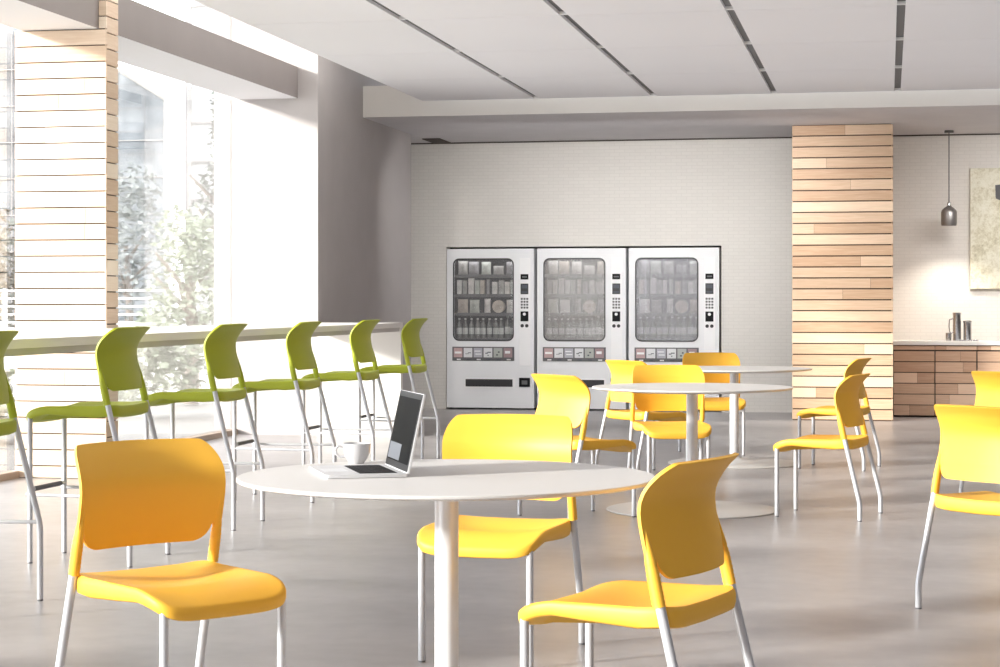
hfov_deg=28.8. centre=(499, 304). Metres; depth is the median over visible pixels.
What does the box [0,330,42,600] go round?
bar stool
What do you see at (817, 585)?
floor
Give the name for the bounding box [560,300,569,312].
snack bag
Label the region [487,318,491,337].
drink bottle
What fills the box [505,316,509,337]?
drink bottle
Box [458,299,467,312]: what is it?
snack bag
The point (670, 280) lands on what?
snack box
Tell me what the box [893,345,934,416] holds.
base cabinet
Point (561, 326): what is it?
drink bottle
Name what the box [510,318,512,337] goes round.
drink bottle
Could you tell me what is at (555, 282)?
snack box
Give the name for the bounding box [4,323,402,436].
countertop
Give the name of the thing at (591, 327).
drink bottle
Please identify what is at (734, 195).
wall
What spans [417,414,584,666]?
chair
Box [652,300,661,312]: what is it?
snack bag
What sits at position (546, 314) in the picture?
shelf
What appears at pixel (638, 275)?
shelf
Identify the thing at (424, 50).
ceiling
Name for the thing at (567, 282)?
snack box
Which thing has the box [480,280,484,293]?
snack box
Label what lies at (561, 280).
snack box
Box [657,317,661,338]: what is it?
drink bottle
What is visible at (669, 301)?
snack bag
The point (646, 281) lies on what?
snack box
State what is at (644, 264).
snack bag
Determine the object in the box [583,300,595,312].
packet
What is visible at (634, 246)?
wall recess
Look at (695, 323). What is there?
drink bottle
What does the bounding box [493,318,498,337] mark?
drink bottle
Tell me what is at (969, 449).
chair
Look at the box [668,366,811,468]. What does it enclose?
round table
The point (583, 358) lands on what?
vending machine
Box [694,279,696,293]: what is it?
snack box
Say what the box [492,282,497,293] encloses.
snack box
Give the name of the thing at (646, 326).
drink bottle
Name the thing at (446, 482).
round table
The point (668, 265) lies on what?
snack bag
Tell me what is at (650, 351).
vending machine
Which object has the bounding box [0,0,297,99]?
ceiling beam
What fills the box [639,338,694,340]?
shelf
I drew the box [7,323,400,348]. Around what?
countertop
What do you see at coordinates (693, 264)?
snack bag
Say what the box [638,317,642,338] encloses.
drink bottle
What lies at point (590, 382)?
vending machine slot
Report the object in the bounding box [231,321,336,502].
bar stool
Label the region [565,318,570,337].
drink bottle
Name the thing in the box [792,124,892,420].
pillar
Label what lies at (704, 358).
chair
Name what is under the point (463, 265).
snack bag
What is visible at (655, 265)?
snack bag
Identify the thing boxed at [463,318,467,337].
drink bottle
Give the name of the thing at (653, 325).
drink bottle
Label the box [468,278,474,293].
snack box
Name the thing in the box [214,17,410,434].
wall
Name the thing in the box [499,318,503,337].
drink bottle
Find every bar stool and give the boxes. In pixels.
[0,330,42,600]
[25,326,170,567]
[144,323,264,530]
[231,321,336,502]
[301,319,392,463]
[357,318,439,458]
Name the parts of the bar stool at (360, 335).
leg, leg, rail, seat, rail, post, backrest, leg, post, leg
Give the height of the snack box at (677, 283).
0.143 m
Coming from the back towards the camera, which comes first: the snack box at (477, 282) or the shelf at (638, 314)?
the snack box at (477, 282)
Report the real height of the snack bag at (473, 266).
0.153 m
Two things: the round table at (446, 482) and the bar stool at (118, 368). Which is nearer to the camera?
the round table at (446, 482)
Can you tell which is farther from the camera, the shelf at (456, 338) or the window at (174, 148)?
the shelf at (456, 338)
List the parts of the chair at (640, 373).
leg, post, leg, backrest, seat, leg, post, leg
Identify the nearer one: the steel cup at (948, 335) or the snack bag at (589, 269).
the steel cup at (948, 335)
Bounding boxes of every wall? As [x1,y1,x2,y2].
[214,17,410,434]
[411,135,999,412]
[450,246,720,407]
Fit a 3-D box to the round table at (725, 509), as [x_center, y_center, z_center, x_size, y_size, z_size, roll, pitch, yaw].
[1.152,0.860,11.700,1.200,0.740,1.200,0,0,11]
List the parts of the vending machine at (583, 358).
selection panel, control panel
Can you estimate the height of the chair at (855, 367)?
0.832 m
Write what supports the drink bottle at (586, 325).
in the vending machine at (583, 358)
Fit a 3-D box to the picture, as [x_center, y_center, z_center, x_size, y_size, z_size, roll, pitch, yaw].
[5.807,-0.856,21.752,1.099,1.353,0.043,0,0,11]
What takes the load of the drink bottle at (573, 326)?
in the vending machine at (583, 358)
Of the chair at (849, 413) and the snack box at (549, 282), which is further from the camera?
the snack box at (549, 282)
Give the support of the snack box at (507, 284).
in the vending machine at (486, 372)
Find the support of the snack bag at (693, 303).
in the vending machine at (650, 351)
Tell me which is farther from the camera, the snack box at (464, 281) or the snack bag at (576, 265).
the snack box at (464, 281)
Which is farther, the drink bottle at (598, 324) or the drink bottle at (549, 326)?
the drink bottle at (549, 326)
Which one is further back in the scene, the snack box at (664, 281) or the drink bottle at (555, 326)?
the drink bottle at (555, 326)
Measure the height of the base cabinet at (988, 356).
0.790 m
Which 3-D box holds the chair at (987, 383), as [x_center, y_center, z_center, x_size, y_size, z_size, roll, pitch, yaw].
[3.160,0.814,11.827,0.550,0.832,0.512,0,0,-36]
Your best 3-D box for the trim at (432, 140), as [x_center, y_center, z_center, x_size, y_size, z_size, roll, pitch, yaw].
[5.654,-1.912,21.499,15.300,0.014,0.619,0,0,11]
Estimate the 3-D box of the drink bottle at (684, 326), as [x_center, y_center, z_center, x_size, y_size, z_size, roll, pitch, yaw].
[2.136,0.265,22.628,0.063,0.254,0.063,0,0,11]
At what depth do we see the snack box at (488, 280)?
23.04 m
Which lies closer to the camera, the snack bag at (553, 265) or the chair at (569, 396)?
the chair at (569, 396)
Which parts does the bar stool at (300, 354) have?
leg, leg, rail, seat, rail, post, leg, backrest, post, leg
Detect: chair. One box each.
[55,438,285,666]
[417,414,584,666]
[517,374,635,518]
[518,452,754,666]
[595,360,685,469]
[627,365,711,472]
[678,352,745,455]
[773,373,882,521]
[797,358,880,470]
[915,404,999,608]
[959,371,999,492]
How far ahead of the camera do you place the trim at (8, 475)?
13.73 m
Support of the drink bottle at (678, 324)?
in the vending machine at (650, 351)
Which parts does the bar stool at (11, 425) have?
seat, backrest, post, rail, leg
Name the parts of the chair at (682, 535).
leg, leg, seat, post, leg, backrest, post, leg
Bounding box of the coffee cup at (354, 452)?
[334,442,370,463]
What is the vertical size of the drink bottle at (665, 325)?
0.254 m
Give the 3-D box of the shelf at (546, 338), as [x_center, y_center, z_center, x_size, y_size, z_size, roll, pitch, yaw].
[0.909,0.410,22.959,0.758,0.035,0.280,0,0,11]
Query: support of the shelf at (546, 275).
attached to the vending machine at (583, 358)
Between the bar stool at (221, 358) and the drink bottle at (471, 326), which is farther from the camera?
the drink bottle at (471, 326)
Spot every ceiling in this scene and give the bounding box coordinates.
[194,0,999,100]
[411,135,430,142]
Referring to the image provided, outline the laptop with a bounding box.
[309,390,425,478]
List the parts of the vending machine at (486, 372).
selection panel, control panel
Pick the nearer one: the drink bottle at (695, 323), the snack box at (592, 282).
the drink bottle at (695, 323)
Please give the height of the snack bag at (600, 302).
0.155 m
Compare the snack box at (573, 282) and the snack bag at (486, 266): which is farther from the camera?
the snack bag at (486, 266)
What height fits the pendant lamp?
1.047 m
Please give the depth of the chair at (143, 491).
5.64 m
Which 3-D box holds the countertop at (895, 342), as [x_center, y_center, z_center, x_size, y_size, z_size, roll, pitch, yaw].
[5.264,0.416,21.552,1.805,0.044,0.669,0,0,11]
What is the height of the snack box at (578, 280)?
0.172 m
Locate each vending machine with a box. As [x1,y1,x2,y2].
[447,249,536,407]
[537,248,628,408]
[629,248,720,409]
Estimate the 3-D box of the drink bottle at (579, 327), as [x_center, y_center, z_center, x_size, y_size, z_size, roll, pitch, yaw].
[0.939,0.274,22.866,0.063,0.235,0.063,0,0,11]
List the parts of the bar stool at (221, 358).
leg, leg, seat, post, leg, backrest, rail, post, leg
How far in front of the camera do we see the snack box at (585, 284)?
22.82 m
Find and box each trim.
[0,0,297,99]
[0,471,19,481]
[185,429,237,440]
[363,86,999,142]
[411,133,999,144]
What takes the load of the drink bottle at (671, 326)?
in the vending machine at (650, 351)
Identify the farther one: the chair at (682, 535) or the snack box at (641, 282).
the snack box at (641, 282)
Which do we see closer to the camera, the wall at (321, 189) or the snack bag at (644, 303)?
the wall at (321, 189)
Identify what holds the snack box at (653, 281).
in the vending machine at (650, 351)
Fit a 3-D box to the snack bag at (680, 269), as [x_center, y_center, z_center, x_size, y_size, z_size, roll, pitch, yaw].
[2.106,-0.412,22.614,0.127,0.102,0.050,0,0,11]
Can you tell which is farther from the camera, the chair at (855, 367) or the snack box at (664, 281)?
the snack box at (664, 281)
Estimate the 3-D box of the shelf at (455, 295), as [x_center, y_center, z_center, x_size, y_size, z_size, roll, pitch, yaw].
[-0.154,-0.113,23.171,0.758,0.035,0.280,0,0,11]
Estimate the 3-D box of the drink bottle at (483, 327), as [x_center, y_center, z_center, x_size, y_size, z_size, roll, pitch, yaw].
[-0.199,0.274,23.093,0.063,0.235,0.063,0,0,11]
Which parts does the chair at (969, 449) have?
leg, post, backrest, seat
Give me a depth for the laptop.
5.66 m
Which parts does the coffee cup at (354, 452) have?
handle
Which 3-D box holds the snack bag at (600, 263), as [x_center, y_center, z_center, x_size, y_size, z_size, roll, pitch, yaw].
[1.183,-0.435,22.797,0.090,0.149,0.050,0,0,11]
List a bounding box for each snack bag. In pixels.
[458,261,467,274]
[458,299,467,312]
[469,262,478,274]
[470,300,479,312]
[481,262,490,274]
[484,299,490,312]
[493,266,503,273]
[506,262,512,273]
[507,300,512,312]
[548,261,557,273]
[548,299,557,312]
[559,261,569,273]
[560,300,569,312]
[572,261,581,273]
[575,299,580,312]
[584,265,594,273]
[597,261,603,273]
[598,300,603,312]
[639,299,649,312]
[640,260,649,273]
[651,261,660,273]
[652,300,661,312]
[664,261,673,273]
[667,299,672,312]
[676,265,686,273]
[690,261,696,273]
[690,300,696,312]
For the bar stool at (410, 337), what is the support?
on the floor
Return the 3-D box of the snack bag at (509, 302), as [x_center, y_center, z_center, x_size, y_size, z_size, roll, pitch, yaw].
[0.123,0.015,23.008,0.094,0.155,0.050,0,0,11]
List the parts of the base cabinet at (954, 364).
rail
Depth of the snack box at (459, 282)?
23.11 m
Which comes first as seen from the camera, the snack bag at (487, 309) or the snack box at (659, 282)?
the snack box at (659, 282)
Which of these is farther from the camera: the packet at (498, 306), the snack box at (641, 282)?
the packet at (498, 306)
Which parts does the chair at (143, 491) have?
leg, post, backrest, leg, seat, leg, post, leg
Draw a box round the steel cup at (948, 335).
[946,333,951,340]
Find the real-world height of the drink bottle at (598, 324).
0.262 m
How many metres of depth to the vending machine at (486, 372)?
22.95 m
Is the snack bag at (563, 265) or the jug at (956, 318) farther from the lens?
the snack bag at (563, 265)
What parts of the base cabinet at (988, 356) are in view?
rail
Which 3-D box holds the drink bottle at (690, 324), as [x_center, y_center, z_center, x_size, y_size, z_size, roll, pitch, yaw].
[2.212,0.261,22.613,0.069,0.262,0.069,0,0,11]
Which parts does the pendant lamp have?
lamp shade, cord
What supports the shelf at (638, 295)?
attached to the vending machine at (650, 351)
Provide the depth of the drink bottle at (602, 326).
22.79 m
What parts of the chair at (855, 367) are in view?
leg, leg, seat, backrest, leg, post, leg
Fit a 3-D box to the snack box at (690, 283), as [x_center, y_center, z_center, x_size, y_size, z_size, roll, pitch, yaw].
[2.212,-0.202,22.603,0.058,0.143,0.060,0,0,11]
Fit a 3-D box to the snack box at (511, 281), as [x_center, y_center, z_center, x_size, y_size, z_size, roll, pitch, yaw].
[0.145,-0.213,23.014,0.032,0.164,0.060,0,0,11]
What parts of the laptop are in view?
lid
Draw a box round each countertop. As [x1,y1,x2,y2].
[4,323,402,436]
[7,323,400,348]
[893,340,999,344]
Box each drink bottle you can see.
[457,318,461,337]
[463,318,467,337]
[469,318,473,337]
[475,318,479,337]
[481,318,485,337]
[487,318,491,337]
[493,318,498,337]
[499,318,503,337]
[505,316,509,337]
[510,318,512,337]
[547,318,551,337]
[553,318,557,337]
[559,318,563,337]
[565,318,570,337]
[571,318,575,337]
[577,318,582,337]
[584,318,588,337]
[589,318,594,337]
[596,316,600,338]
[601,318,603,338]
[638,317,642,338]
[644,317,649,338]
[651,317,655,338]
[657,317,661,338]
[663,317,667,338]
[669,317,674,338]
[676,317,680,338]
[681,317,686,338]
[688,316,693,338]
[694,317,696,338]
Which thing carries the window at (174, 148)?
in the wall at (321, 189)
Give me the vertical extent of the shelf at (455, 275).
0.035 m
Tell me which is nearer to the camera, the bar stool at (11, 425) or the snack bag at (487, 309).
the bar stool at (11, 425)
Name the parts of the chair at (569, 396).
leg, backrest, leg, post, leg, seat, leg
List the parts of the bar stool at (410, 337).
leg, leg, rail, seat, rail, post, backrest, leg, post, leg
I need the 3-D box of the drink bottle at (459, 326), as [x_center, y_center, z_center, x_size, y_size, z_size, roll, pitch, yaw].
[-0.483,0.274,23.149,0.063,0.235,0.063,0,0,11]
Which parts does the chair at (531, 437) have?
leg, seat, backrest, leg, post, leg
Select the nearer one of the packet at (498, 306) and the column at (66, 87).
the column at (66, 87)
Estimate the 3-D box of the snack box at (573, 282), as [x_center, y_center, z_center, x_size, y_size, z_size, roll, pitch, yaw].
[0.860,-0.211,22.872,0.049,0.161,0.060,0,0,11]
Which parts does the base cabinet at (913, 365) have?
rail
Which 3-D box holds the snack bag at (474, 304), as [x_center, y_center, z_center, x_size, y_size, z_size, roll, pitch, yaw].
[-0.300,0.015,23.093,0.119,0.155,0.050,0,0,11]
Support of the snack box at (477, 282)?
in the vending machine at (486, 372)
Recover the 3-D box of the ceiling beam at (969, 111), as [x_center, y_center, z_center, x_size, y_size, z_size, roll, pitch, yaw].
[5.907,-2.080,20.134,14.271,0.320,3.200,0,0,11]
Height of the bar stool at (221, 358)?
1.127 m
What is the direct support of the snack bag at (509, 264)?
in the vending machine at (486, 372)
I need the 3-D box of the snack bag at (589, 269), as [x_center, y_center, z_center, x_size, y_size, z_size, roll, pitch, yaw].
[1.046,-0.412,22.825,0.127,0.102,0.050,0,0,11]
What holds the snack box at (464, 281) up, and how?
in the vending machine at (486, 372)
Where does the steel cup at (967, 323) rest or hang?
on the countertop at (895, 342)
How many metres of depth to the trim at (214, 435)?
17.88 m
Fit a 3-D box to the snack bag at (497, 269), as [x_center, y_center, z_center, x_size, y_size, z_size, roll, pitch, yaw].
[-0.017,-0.412,23.036,0.127,0.102,0.050,0,0,11]
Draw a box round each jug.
[948,313,960,340]
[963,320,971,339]
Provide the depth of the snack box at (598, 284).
22.78 m
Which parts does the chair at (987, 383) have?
leg, backrest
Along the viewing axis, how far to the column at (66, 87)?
13.83 m
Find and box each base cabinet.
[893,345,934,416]
[935,345,976,416]
[977,345,999,371]
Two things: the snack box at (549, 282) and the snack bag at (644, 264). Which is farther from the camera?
the snack box at (549, 282)
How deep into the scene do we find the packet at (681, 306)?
22.59 m
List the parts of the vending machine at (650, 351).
pane, selection panel, control panel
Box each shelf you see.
[454,274,512,277]
[454,294,512,296]
[454,313,512,315]
[456,338,510,339]
[545,274,603,277]
[545,294,603,296]
[545,313,603,315]
[546,338,601,339]
[637,274,696,276]
[637,294,696,296]
[637,313,696,315]
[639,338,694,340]
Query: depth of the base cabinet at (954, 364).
21.29 m
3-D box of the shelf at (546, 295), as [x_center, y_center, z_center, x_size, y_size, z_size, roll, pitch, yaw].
[0.909,-0.113,22.959,0.758,0.035,0.280,0,0,11]
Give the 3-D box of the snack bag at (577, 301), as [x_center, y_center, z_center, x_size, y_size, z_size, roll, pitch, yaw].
[0.915,0.009,22.851,0.055,0.167,0.059,0,0,-40]
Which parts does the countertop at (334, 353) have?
panel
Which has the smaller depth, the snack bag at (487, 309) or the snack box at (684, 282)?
the snack box at (684, 282)
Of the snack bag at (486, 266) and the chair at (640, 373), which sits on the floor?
the chair at (640, 373)
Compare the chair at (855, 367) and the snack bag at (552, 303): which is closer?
the chair at (855, 367)
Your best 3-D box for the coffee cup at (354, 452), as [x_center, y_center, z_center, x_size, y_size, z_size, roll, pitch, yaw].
[-0.449,0.459,6.036,0.101,0.062,0.087,0,0,28]
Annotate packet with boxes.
[492,300,505,312]
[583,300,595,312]
[675,300,687,312]
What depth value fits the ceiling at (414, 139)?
22.76 m
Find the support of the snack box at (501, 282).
in the vending machine at (486, 372)
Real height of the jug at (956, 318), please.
0.310 m
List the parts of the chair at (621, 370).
leg, post, backrest, leg, seat, leg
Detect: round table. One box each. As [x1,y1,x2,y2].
[236,459,654,666]
[592,383,792,518]
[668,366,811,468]
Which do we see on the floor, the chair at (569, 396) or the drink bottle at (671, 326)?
the chair at (569, 396)
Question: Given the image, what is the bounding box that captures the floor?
[0,407,999,666]
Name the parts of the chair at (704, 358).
leg, backrest, seat, leg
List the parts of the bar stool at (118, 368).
leg, rail, leg, rail, seat, post, leg, backrest, post, leg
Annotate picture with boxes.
[970,168,999,288]
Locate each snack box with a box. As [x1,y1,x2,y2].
[457,280,462,293]
[463,280,466,293]
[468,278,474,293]
[475,280,479,293]
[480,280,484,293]
[487,279,490,293]
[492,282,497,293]
[499,280,503,293]
[505,282,509,293]
[510,280,512,293]
[547,280,552,293]
[553,280,557,293]
[559,278,564,293]
[565,280,570,293]
[571,280,575,293]
[577,279,580,293]
[583,282,588,293]
[590,280,594,293]
[596,282,600,293]
[639,280,643,293]
[645,280,648,293]
[650,278,656,293]
[657,280,661,293]
[663,280,666,293]
[669,279,672,293]
[675,281,680,293]
[682,280,686,293]
[688,281,693,293]
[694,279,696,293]
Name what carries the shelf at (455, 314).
attached to the vending machine at (486, 372)
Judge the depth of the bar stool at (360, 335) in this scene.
13.77 m
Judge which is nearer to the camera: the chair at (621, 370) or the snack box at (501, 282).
the chair at (621, 370)
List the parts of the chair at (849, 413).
leg, leg, seat, post, leg, backrest, post, leg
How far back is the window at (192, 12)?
17.62 m
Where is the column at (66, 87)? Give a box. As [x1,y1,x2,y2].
[15,0,117,478]
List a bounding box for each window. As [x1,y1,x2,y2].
[0,27,230,472]
[133,0,230,39]
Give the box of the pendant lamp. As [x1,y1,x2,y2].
[941,130,956,225]
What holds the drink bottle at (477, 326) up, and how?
in the vending machine at (486, 372)

